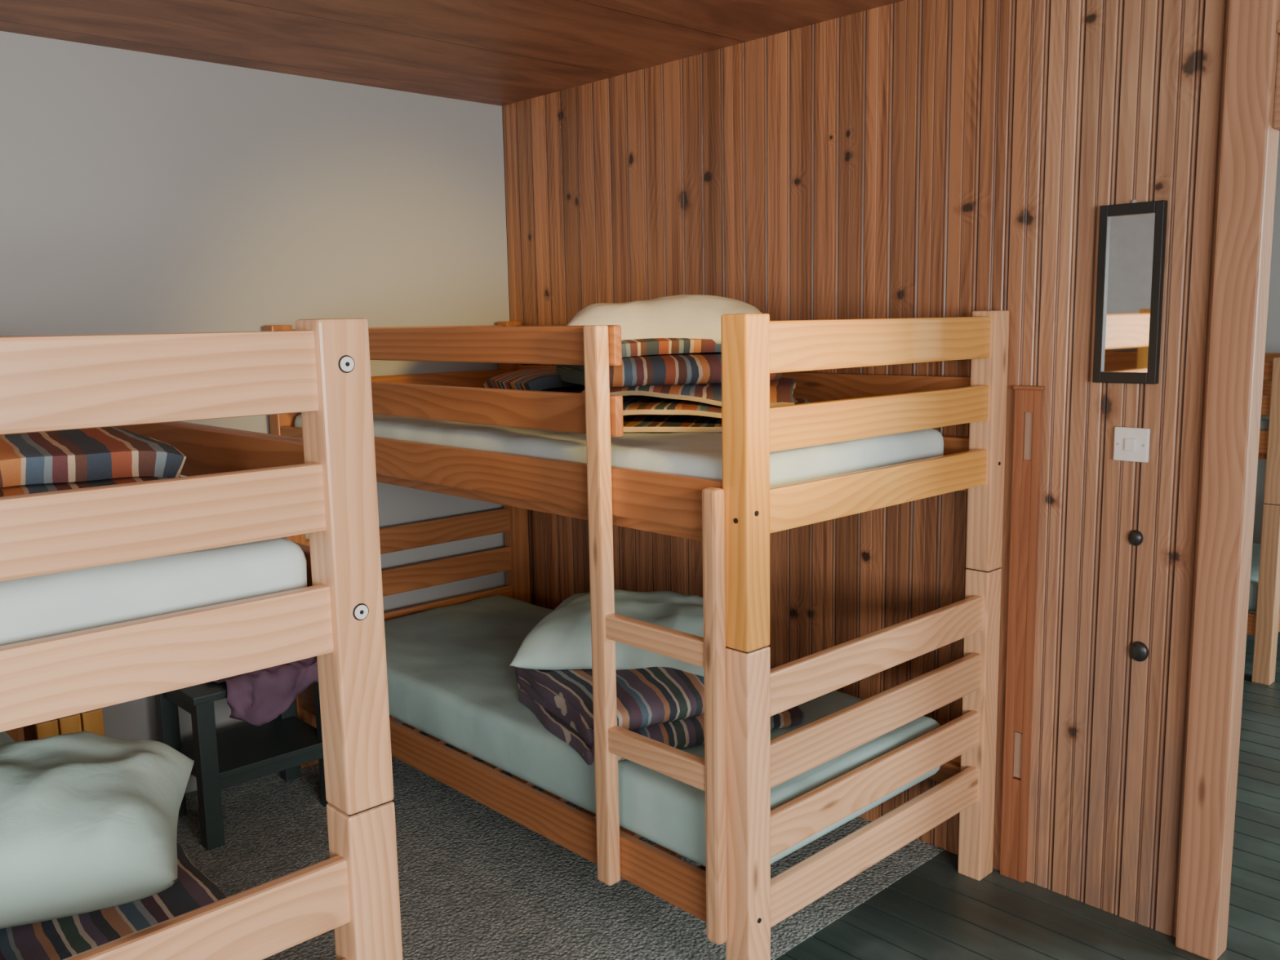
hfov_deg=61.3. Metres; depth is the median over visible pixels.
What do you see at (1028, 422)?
hinge recess
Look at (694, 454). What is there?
mattress
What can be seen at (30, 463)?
folded blanket
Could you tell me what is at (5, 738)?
mattress
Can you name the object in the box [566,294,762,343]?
pillow
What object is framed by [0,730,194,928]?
pillow
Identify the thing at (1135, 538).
knob
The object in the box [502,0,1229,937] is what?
wall
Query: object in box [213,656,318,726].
draped cloth
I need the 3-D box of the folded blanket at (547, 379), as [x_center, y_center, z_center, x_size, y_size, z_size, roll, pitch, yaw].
[-0.226,-0.285,3.463,0.453,0.148,0.470,-6,9,-28]
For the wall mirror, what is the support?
attached to the wall at (905, 158)
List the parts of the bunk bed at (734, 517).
post, post, rail, rail, rail, rail, rail, post, post, post, post, rail, rail, rail, rail, rail, rail, rail, post, post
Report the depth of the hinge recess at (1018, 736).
3.05 m
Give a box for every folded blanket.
[0,426,186,497]
[0,842,226,959]
[482,366,660,399]
[515,665,804,764]
[555,337,782,386]
[580,377,812,432]
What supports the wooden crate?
on the floor at (475, 882)
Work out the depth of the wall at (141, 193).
3.73 m
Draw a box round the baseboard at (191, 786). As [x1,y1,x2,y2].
[185,773,196,793]
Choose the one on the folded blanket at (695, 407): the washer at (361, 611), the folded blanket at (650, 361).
the folded blanket at (650, 361)
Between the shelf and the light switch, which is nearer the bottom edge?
the shelf
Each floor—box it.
[176,731,944,959]
[774,631,1279,959]
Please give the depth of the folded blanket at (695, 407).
2.86 m
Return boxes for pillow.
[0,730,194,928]
[509,589,703,676]
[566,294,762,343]
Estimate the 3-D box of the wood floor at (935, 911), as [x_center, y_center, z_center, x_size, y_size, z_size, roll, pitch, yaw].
[0.896,1.333,1.871,8.733,0.012,6.216,-9,11,-43]
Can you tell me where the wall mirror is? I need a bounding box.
[1092,200,1168,384]
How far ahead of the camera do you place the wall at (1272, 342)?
5.53 m
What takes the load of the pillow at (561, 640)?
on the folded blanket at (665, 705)
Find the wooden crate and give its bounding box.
[23,708,105,741]
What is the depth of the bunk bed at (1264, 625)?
4.59 m
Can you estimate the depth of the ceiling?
3.28 m
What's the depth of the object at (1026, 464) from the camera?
2.98 m
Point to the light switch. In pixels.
(1131, 444)
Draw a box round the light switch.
[1113,426,1150,462]
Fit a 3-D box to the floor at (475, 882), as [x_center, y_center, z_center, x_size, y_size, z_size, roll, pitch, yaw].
[-1.745,1.332,2.210,5.365,0.014,2.096,-9,11,-43]
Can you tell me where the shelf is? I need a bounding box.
[174,715,322,779]
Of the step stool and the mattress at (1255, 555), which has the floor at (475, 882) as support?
the step stool
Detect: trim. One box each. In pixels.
[1175,0,1279,959]
[1272,35,1279,129]
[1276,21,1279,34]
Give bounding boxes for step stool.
[154,680,328,850]
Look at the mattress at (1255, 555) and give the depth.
4.80 m
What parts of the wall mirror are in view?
frame, frame, glass, frame, frame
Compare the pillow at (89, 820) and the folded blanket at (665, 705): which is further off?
the folded blanket at (665, 705)
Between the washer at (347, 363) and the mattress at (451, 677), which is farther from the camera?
the mattress at (451, 677)
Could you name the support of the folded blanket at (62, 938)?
on the mattress at (5, 738)
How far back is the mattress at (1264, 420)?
4.61 m
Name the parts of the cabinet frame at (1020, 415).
cap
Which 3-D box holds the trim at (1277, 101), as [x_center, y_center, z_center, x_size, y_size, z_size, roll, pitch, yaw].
[1.749,-0.842,2.075,0.055,0.200,0.938,-9,11,-43]
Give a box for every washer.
[340,356,354,371]
[354,604,368,619]
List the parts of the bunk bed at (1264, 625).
post, post, rail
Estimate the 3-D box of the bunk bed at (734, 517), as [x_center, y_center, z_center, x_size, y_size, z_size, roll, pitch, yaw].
[-0.159,0.301,3.447,1.111,1.612,2.232,-9,11,-43]
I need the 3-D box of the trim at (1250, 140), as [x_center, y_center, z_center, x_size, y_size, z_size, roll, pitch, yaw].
[1.400,-0.040,2.563,0.080,2.484,0.097,-9,11,-43]
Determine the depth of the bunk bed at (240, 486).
1.43 m
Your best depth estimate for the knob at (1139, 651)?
2.76 m
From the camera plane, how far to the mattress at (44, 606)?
1.39 m
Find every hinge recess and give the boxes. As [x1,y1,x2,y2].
[1013,731,1022,778]
[1023,412,1033,460]
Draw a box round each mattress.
[0,537,306,645]
[0,731,14,746]
[294,413,943,487]
[384,595,940,866]
[1248,542,1260,611]
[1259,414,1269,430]
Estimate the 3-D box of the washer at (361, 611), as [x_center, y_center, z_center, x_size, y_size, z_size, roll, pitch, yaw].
[-0.396,0.187,1.533,0.022,0.022,0.003,-9,11,-43]
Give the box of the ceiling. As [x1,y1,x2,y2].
[0,0,1279,131]
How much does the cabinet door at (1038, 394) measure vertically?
1.400 m
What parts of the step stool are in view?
leg, leg, leg, leg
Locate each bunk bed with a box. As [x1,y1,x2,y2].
[0,318,402,959]
[262,310,1009,959]
[1246,352,1279,685]
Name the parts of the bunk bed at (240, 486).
post, rail, rail, rail, rail, post, post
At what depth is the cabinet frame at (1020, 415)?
3.01 m
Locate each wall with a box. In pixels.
[0,31,510,773]
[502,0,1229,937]
[1250,131,1279,613]

